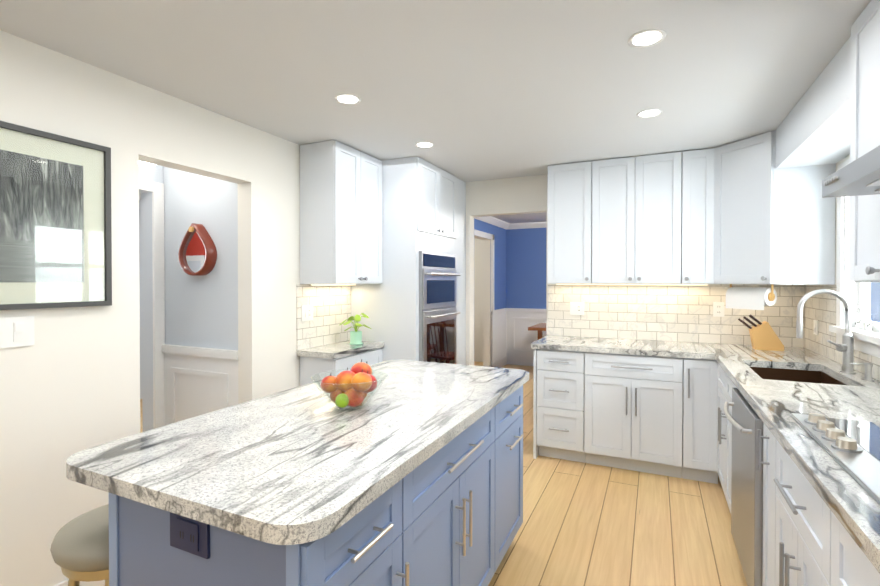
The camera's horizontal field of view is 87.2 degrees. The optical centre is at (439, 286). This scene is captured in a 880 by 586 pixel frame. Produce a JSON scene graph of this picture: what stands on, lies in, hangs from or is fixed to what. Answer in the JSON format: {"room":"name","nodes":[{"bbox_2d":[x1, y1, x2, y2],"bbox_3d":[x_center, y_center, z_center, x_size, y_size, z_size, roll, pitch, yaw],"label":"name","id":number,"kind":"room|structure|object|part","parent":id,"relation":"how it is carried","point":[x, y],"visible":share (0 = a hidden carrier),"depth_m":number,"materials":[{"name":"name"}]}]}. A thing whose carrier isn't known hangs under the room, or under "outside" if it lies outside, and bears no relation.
{"room":"kitchen","nodes":[
{"label":"kitchen","id":0,"kind":"room"},
{"bbox_2d":[139,200,141,398],"bbox_3d":[-2.706,0.161,5.182,2.900,2.380,0.120,0,1,25],"label":"wall","id":1,"kind":"structure","parent":0,"point":[140,269],"depth_m":5.51,"materials":[{"name":"white paint"}]},
{"bbox_2d":[139,161,158,431],"bbox_3d":[-2.186,0.182,3.008,0.120,2.380,0.960,0,1,25],"label":"wall","id":2,"kind":"structure","parent":0,"point":[147,171],"depth_m":3.26,"materials":[{"name":"white paint"}]},
{"bbox_2d":[139,179,164,428],"bbox_3d":[-2.124,0.322,2.978,0.018,2.100,0.715,0,1,25],"label":"door frame","id":3,"kind":"structure","parent":2,"relation":"attached to","point":[156,189],"depth_m":3.25,"materials":[{"name":"white wood"}]},
{"bbox_2d":[159,165,237,349],"bbox_3d":[-1.602,0.180,3.183,0.730,2.380,0.150,0,1,25],"label":"wall","id":4,"kind":"structure","parent":0,"point":[201,311],"depth_m":3.14,"materials":[{"name":"white paint"}]},
{"bbox_2d":[178,223,216,275],"bbox_3d":[-1.631,-0.246,3.094,0.284,0.348,0.090,0,1,25],"label":"wall decor","id":5,"kind":"object","parent":4,"relation":"attached to","point":[197,253],"visible":1,"depth_m":3.08,"materials":[{"name":"red ceramic"}]},
{"label":"glass","id":6,"kind":"part","parent":5,"relation":"part of","materials":[{"name":"red glass"}]},
{"bbox_2d":[162,344,237,425],"bbox_3d":[-1.641,0.893,3.142,0.760,0.955,0.030,0,1,25],"label":"wainscoting","id":7,"kind":"structure","parent":4,"relation":"attached to","point":[198,381],"depth_m":3.15,"materials":[{"name":"white wood"}]},
{"bbox_2d":[0,30,505,585],"bbox_3d":[-0.997,0.178,3.469,0.126,2.380,10.020,0,1,25],"label":"wall","id":8,"kind":"structure","parent":0,"point":[68,382],"depth_m":2.17,"materials":[{"name":"white paint"}]},
{"bbox_2d":[0,316,34,348],"bbox_3d":[-1.704,0.182,1.802,0.013,0.120,0.200,0,1,25],"label":"switch plate","id":9,"kind":"object","parent":8,"relation":"attached to","point":[16,331],"visible":1,"depth_m":1.84,"materials":[{"name":"white plastic"}]},
{"bbox_2d":[0,121,111,309],"bbox_3d":[-1.728,-0.271,1.723,0.028,0.728,0.925,0,1,25],"label":"framed art","id":10,"kind":"object","parent":8,"relation":"attached to","point":[55,226],"visible":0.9,"depth_m":1.94,"materials":[{"name":"grey"}]},
{"bbox_2d":[54,579,104,585],"bbox_3d":[-2.041,1.336,1.088,0.014,0.110,4.800,0,1,25],"label":"baseboard","id":11,"kind":"structure","parent":8,"relation":"attached to","point":[85,583],"depth_m":2.06,"materials":[{"name":"white wood"}]},
{"bbox_2d":[296,284,350,349],"bbox_3d":[-0.881,0.217,3.569,0.009,0.467,0.637,0,1,25],"label":"backsplash","id":12,"kind":"structure","parent":8,"relation":"attached to","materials":[{"name":"tile"}]},
{"bbox_2d":[301,305,312,320],"bbox_3d":[-0.964,0.194,3.366,0.011,0.115,0.120,0,1,25],"label":"light switch","id":13,"kind":"object","parent":12,"relation":"attached to","point":[306,312],"visible":1,"depth_m":3.35,"materials":[{"name":"white plastic"}]},
{"bbox_2d":[296,140,383,287],"bbox_3d":[-0.733,-0.514,3.512,0.316,0.991,0.601,0,1,25],"label":"upper cabinet","id":14,"kind":"object","parent":8,"relation":"attached to","point":[383,245],"depth_m":3.29,"materials":[{"name":"white wood"}]},
{"bbox_2d":[474,229,506,367],"bbox_3d":[0.450,0.274,6.388,0.032,2.130,3.250,0,1,25],"label":"trim","id":15,"kind":"structure","parent":8,"relation":"attached to","point":[498,340],"depth_m":7.33,"materials":[{"name":"white wood"}]},
{"bbox_2d":[474,216,509,228],"bbox_3d":[0.478,-0.996,6.373,0.085,0.090,3.030,0,1,25],"label":"crown molding","id":16,"kind":"structure","parent":8,"relation":"attached to","point":[494,221],"depth_m":7.15,"materials":[{"name":"white wood"}]},
{"bbox_2d":[0,0,870,222],"bbox_3d":[-0.458,-1.061,3.295,10.200,0.100,10.420,0,1,25],"label":"ceiling","id":17,"kind":"structure","parent":0,"point":[476,90],"depth_m":2.09,"materials":[{"name":"white paint"}]},
{"bbox_2d":[335,94,360,104],"bbox_3d":[-0.493,-1.000,2.473,0.140,0.004,0.140,0,1,25],"label":"recessed light","id":18,"kind":"object","parent":17,"relation":"in","point":[346,99],"visible":1,"depth_m":2.47,"materials":[{"name":"white"}]},
{"bbox_2d":[415,142,433,147],"bbox_3d":[-0.109,-1.008,3.298,0.140,0.004,0.140,0,1,25],"label":"recessed light","id":19,"kind":"object","parent":17,"relation":"in","point":[424,144],"visible":1,"depth_m":3.29,"materials":[{"name":"white"}]},
{"bbox_2d":[628,29,665,47],"bbox_3d":[0.831,-0.994,1.856,0.140,0.004,0.140,0,1,25],"label":"recessed light","id":20,"kind":"object","parent":17,"relation":"in","point":[648,38],"visible":1,"depth_m":1.85,"materials":[{"name":"white"}]},
{"bbox_2d":[636,109,662,117],"bbox_3d":[1.215,-1.002,2.681,0.140,0.004,0.140,0,1,25],"label":"recessed light","id":21,"kind":"object","parent":17,"relation":"in","point":[650,113],"visible":1,"depth_m":2.68,"materials":[{"name":"white plastic"}]},
{"bbox_2d":[140,361,747,585],"bbox_3d":[-0.458,1.419,3.319,10.200,0.100,10.420,0,1,25],"label":"floor","id":22,"kind":"structure","parent":0,"point":[585,524],"depth_m":2.61,"materials":[{"name":"brown wood"}]},
{"bbox_2d":[50,504,108,585],"bbox_3d":[-0.997,1.054,1.459,0.354,0.670,0.354,0,1,25],"label":"bar stool","id":23,"kind":"object","parent":22,"relation":"on","point":[79,549],"visible":0.35,"depth_m":1.31,"materials":[{"name":"beige"}]},
{"bbox_2d":[109,380,527,585],"bbox_3d":[-0.193,0.946,1.831,0.691,0.876,1.705,0,1,25],"label":"kitchen island","id":24,"kind":"object","parent":22,"relation":"on","point":[411,474],"depth_m":1.26,"materials":[{"name":"blue wood"}]},
{"bbox_2d":[170,512,209,558],"bbox_3d":[-0.584,0.576,1.074,0.128,0.084,0.010,0,1,25],"label":"outlet","id":25,"kind":"object","parent":24,"relation":"attached to","point":[189,537],"depth_m":1.07,"materials":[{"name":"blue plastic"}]},
{"bbox_2d":[66,360,528,555],"bbox_3d":[-0.281,0.487,1.903,0.890,0.040,1.820,0,1,25],"label":"island countertop","id":26,"kind":"structure","parent":24,"relation":"on","point":[280,469],"depth_m":1.32,"materials":[{"name":"white stone"}]},
{"bbox_2d":[311,359,387,410],"bbox_3d":[-0.349,0.380,1.790,0.294,0.177,0.294,0,1,25],"label":"fruit bowl","id":27,"kind":"object","parent":26,"relation":"on","point":[355,385],"visible":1,"depth_m":1.74,"materials":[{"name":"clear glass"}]},
{"bbox_2d":[300,348,383,385],"bbox_3d":[-0.734,0.929,3.524,0.316,0.875,0.606,0,1,25],"label":"base cabinet","id":28,"kind":"object","parent":22,"relation":"on","point":[309,366],"depth_m":3.28,"materials":[{"name":"white wood"}]},
{"bbox_2d":[297,340,383,359],"bbox_3d":[-0.733,0.472,3.502,0.332,0.040,0.637,0,1,25],"label":"countertop","id":29,"kind":"structure","parent":28,"relation":"on","point":[342,347],"depth_m":3.37,"materials":[{"name":"white stone"}]},
{"bbox_2d":[340,313,370,344],"bbox_3d":[-0.651,0.328,3.603,0.242,0.245,0.273,0,1,25],"label":"potted plant","id":30,"kind":"object","parent":29,"relation":"on","point":[356,337],"visible":1,"depth_m":3.56,"materials":[{"name":"green"}]},
{"bbox_2d":[348,156,459,363],"bbox_3d":[-0.285,0.173,4.075,0.658,2.376,0.781,0,1,25],"label":"tall cabinet","id":31,"kind":"object","parent":22,"relation":"on","point":[415,312],"depth_m":3.71,"materials":[{"name":"white wood"}]},
{"bbox_2d":[528,323,545,339],"bbox_3d":[2.273,0.964,6.630,1.850,0.745,0.892,0,1,25],"label":"dining table","id":32,"kind":"object","parent":22,"relation":"on","point":[540,328],"visible":0.08,"depth_m":6.67,"materials":[{"name":"brown wood"}]},
{"bbox_2d":[531,348,594,463],"bbox_3d":[1.070,0.926,3.839,0.446,0.876,0.611,0,1,25],"label":"base cabinet","id":33,"kind":"object","parent":22,"relation":"on","point":[563,382],"depth_m":3.56,"materials":[{"name":"white wood"}]},
{"bbox_3d":[0.879,0.926,3.931,0.022,0.875,0.607,0,1,25],"label":"cab panel","id":34,"kind":"part","parent":33,"relation":"part of","materials":[{"name":"white wood"}]},
{"bbox_2d":[595,352,670,475],"bbox_3d":[1.545,0.929,3.617,0.723,0.876,0.611,0,1,25],"label":"base cabinet","id":35,"kind":"object","parent":22,"relation":"on","point":[633,393],"depth_m":3.36,"materials":[{"name":"white wood"}]},
{"bbox_2d":[531,336,830,359],"bbox_3d":[1.708,0.472,3.528,1.892,0.040,0.627,0,1,25],"label":"countertop","id":36,"kind":"structure","parent":35,"relation":"on","point":[552,343],"depth_m":3.44,"materials":[{"name":"white stone"}]},
{"bbox_2d":[738,314,783,350],"bbox_3d":[2.308,0.328,3.332,0.266,0.251,0.100,0,1,25],"label":"knife block","id":37,"kind":"object","parent":36,"relation":"on","point":[763,336],"visible":1,"depth_m":3.28,"materials":[{"name":"brown wood"}]},
{"bbox_2d":[671,356,722,482],"bbox_3d":[1.885,0.930,3.436,0.285,0.876,0.653,0,1,25],"label":"base cabinet","id":38,"kind":"object","parent":22,"relation":"on","point":[696,381],"depth_m":3.19,"materials":[{"name":"white wood"}]},
{"bbox_2d":[715,396,726,500],"bbox_3d":[1.985,1.066,2.624,0.621,0.620,0.851,0,1,25],"label":"base cabinet","id":39,"kind":"object","parent":22,"relation":"on","point":[720,401],"depth_m":2.92,"materials":[{"name":"white wood"}]},
{"bbox_2d":[723,372,726,395],"bbox_3d":[2.259,0.932,3.262,0.664,0.876,0.653,0,1,25],"label":"base cabinet","id":40,"kind":"object","parent":22,"relation":"on","point":[724,373],"depth_m":2.79,"materials":[{"name":"white wood"}]},
{"bbox_2d":[727,380,754,581],"bbox_3d":[1.666,0.945,1.968,0.647,0.876,0.722,0,1,25],"label":"base cabinet","id":41,"kind":"object","parent":22,"relation":"on","point":[739,409],"depth_m":2.13,"materials":[{"name":"white"}]},
{"bbox_2d":[724,388,762,585],"bbox_3d":[1.634,0.946,1.977,0.712,0.873,0.609,0,1,25],"label":"dishwasher","id":42,"kind":"object","parent":41,"relation":"in","point":[746,481],"depth_m":1.97,"materials":[{"name":"silver metal"}]},
{"bbox_2d":[747,412,766,585],"bbox_3d":[1.477,0.949,1.563,0.647,0.876,0.271,0,1,25],"label":"base cabinet","id":43,"kind":"object","parent":22,"relation":"on","point":[753,576],"depth_m":1.83,"materials":[{"name":"white wood"}]},
{"bbox_2d":[759,420,810,585],"bbox_3d":[1.325,0.952,1.237,0.647,0.876,0.662,0,1,25],"label":"base cabinet","id":44,"kind":"object","parent":22,"relation":"on","point":[779,475],"depth_m":1.58,"materials":[{"name":"white wood"}]},
{"bbox_2d":[715,352,879,567],"bbox_3d":[1.196,0.497,0.944,0.637,0.040,4.490,0,1,25],"label":"countertop","id":45,"kind":"structure","parent":44,"relation":"on","point":[832,431],"depth_m":1.53,"materials":[{"name":"white stone"}]},
{"bbox_2d":[751,364,846,383],"bbox_3d":[1.930,0.607,2.517,0.408,0.236,0.648,0,1,25],"label":"sink","id":46,"kind":"object","parent":45,"relation":"in","point":[768,371],"depth_m":2.78,"materials":[{"name":"brown metal"}]},
{"bbox_2d":[796,289,855,373],"bbox_3d":[2.080,0.239,2.484,0.257,0.447,0.112,0,1,25],"label":"faucet","id":47,"kind":"object","parent":45,"relation":"on","point":[847,346],"depth_m":2.46,"materials":[{"name":"silver metal"}]},
{"bbox_2d":[790,413,879,504],"bbox_3d":[1.311,0.455,1.150,0.520,0.040,0.920,0,1,25],"label":"cooktop","id":48,"kind":"object","parent":45,"relation":"in","point":[852,447],"depth_m":1.32,"materials":[{"name":"silver metal"}]},
{"bbox_2d":[850,363,873,380],"bbox_3d":[2.090,0.422,2.287,0.092,0.085,0.044,0,1,25],"label":"electrical outlet","id":49,"kind":"object","parent":45,"relation":"on","point":[868,366],"depth_m":2.27,"materials":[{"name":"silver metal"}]},
{"bbox_2d":[799,480,879,585],"bbox_3d":[1.022,0.958,0.587,0.647,0.876,1.008,0,1,25],"label":"base cabinet","id":50,"kind":"object","parent":22,"relation":"on","point":[830,554],"depth_m":1.13,"materials":[{"name":"white wood"}]},
{"bbox_2d":[474,238,482,361],"bbox_3d":[-0.305,0.127,8.608,2.960,2.380,0.120,0,1,25],"label":"door","id":51,"kind":"structure","parent":0,"point":[478,300],"depth_m":8.08,"materials":[{"name":"white paint"}]},
{"bbox_2d":[506,308,545,365],"bbox_3d":[3.507,0.858,6.755,5.280,0.955,0.032,0,1,25],"label":"wainscoting","id":52,"kind":"structure","parent":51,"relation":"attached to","point":[520,337],"depth_m":7.75,"materials":[{"name":"white"}]},
{"bbox_2d":[466,174,804,364],"bbox_3d":[1.223,0.171,4.167,3.560,2.380,0.120,0,1,25],"label":"wall","id":53,"kind":"structure","parent":0,"point":[513,196],"depth_m":4.42,"materials":[{"name":"white paint"}]},
{"bbox_2d":[547,160,602,283],"bbox_3d":[1.157,-0.518,3.936,0.416,0.992,0.336,0,1,25],"label":"upper cabinet","id":54,"kind":"object","parent":53,"relation":"attached to","point":[575,190],"depth_m":3.78,"materials":[{"name":"white wood"}]},
{"bbox_2d":[599,153,670,283],"bbox_3d":[1.584,-0.516,3.737,0.762,0.992,0.336,0,1,25],"label":"upper cabinet","id":55,"kind":"object","parent":53,"relation":"attached to","point":[636,190],"depth_m":3.58,"materials":[{"name":"white wood"}]},
{"bbox_2d":[548,284,803,347],"bbox_3d":[1.835,0.215,3.810,1.883,0.467,0.009,0,1,25],"label":"backsplash","id":56,"kind":"structure","parent":53,"relation":"attached to","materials":[{"name":"tile"}]},
{"bbox_2d":[570,302,583,314],"bbox_3d":[1.213,0.197,4.088,0.120,0.115,0.011,0,1,25],"label":"electrical outlet","id":57,"kind":"object","parent":56,"relation":"attached to","point":[576,308],"visible":1,"depth_m":4.09,"materials":[{"name":"white plastic"}]},
{"bbox_2d":[713,302,723,316],"bbox_3d":[2.193,0.181,3.632,0.075,0.115,0.009,0,1,25],"label":"electrical outlet","id":58,"kind":"object","parent":56,"relation":"attached to","point":[718,309],"visible":1,"depth_m":3.63,"materials":[{"name":"white plastic"}]},
{"bbox_2d":[671,149,702,284],"bbox_3d":[1.959,-0.514,3.544,0.316,0.992,0.370,0,1,25],"label":"upper cabinet","id":59,"kind":"object","parent":53,"relation":"attached to","point":[686,166],"depth_m":3.43,"materials":[{"name":"white wood"}]},
{"bbox_2d":[703,130,835,284],"bbox_3d":[2.262,-0.511,3.263,0.672,0.992,0.623,0,1,25],"label":"upper cabinet","id":60,"kind":"object","parent":53,"relation":"attached to","point":[758,209],"depth_m":3.02,"materials":[{"name":"white wood"}]},
{"bbox_2d":[726,284,776,309],"bbox_3d":[2.187,0.072,3.253,0.125,0.174,0.317,0,1,-20],"label":"paper towel holder","id":61,"kind":"object","parent":60,"relation":"attached to","point":[754,298],"visible":0.98,"depth_m":3.20,"materials":[{"name":"white paper"}]},
{"bbox_2d":[485,213,879,321],"bbox_3d":[2.192,0.175,3.785,5.400,2.380,0.006,0,1,25],"label":"wall","id":62,"kind":"structure","parent":0,"point":[525,268],"depth_m":4.40,"materials":[{"name":"blue paint"}]},
{"bbox_2d":[506,221,545,229],"bbox_3d":[3.495,-0.999,6.712,5.280,0.090,0.085,0,1,25],"label":"crown molding","id":63,"kind":"structure","parent":62,"relation":"attached to","point":[527,225],"depth_m":7.65,"materials":[{"name":"white wood"}]},
{"bbox_2d":[774,440,830,585],"bbox_3d":[1.322,0.952,1.245,0.659,0.875,0.552,0,1,25],"label":"base cabinet","id":64,"kind":"object","parent":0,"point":[802,518],"depth_m":1.35,"materials":[{"name":"white wood"}]},
{"bbox_2d":[818,155,870,304],"bbox_3d":[1.405,0.207,0.486,0.120,2.380,6.640,0,1,25],"label":"wall","id":65,"kind":"structure","parent":0,"point":[843,160],"depth_m":2.84,"materials":[{"name":"white paint"}]},
{"bbox_2d":[775,46,842,171],"bbox_3d":[2.014,-0.874,2.296,0.308,0.247,1.351,0,1,25],"label":"soffit","id":66,"kind":"object","parent":65,"relation":"attached to","point":[811,135],"depth_m":2.38,"materials":[{"name":"white paint"}]},
{"bbox_2d":[804,284,879,380],"bbox_3d":[1.846,0.236,1.587,0.009,0.467,4.008,0,1,25],"label":"backsplash","id":67,"kind":"structure","parent":65,"relation":"attached to","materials":[{"name":"tile"}]},
{"bbox_2d":[813,320,817,334],"bbox_3d":[2.564,0.281,3.157,0.012,0.100,0.075,0,1,25],"label":"light switch","id":68,"kind":"object","parent":67,"relation":"attached to","point":[815,332],"visible":1,"depth_m":3.14,"materials":[{"name":"white plastic"}]},
{"bbox_2d":[829,158,879,357],"bbox_3d":[2.186,-0.185,2.236,0.145,1.070,1.220,0,1,25],"label":"window unit","id":69,"kind":"structure","parent":65,"relation":"in","point":[864,292],"depth_m":2.70,"materials":[{"name":"white"}]},
{"bbox_2d":[853,306,872,330],"bbox_3d":[2.348,0.175,2.564,0.034,0.131,0.189,0,1,25],"label":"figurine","id":70,"kind":"object","parent":69,"relation":"on","point":[865,325],"visible":1,"depth_m":2.54,"materials":[{"name":"white"}]},
{"bbox_2d":[843,0,879,281],"bbox_3d":[1.640,-0.502,1.529,0.337,0.977,0.359,0,1,25],"label":"upper cabinet","id":71,"kind":"object","parent":65,"relation":"attached to","point":[861,50],"depth_m":1.67,"materials":[{"name":"white wood"}]},
{"bbox_2d":[822,145,879,197],"bbox_3d":[1.321,-0.345,1.049,0.507,0.118,0.899,0,1,25],"label":"range hood","id":72,"kind":"object","parent":71,"relation":"attached to","point":[859,176],"visible":1,"depth_m":1.35,"materials":[{"name":"silver metal"}]},
{"bbox_2d":[875,0,879,147],"bbox_3d":[1.398,-0.697,1.010,0.337,0.577,0.899,0,1,25],"label":"upper cabinet","id":73,"kind":"object","parent":65,"relation":"attached to","point":[877,110],"depth_m":1.53,"materials":[{"name":"white wood"}]},
{"bbox_2d":[831,511,879,585],"bbox_3d":[1.017,0.958,0.590,0.659,0.875,0.887,0,1,25],"label":"base cabinet","id":74,"kind":"object","parent":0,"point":[852,564],"depth_m":1.01,"materials":[{"name":"white wood"}]}
]}

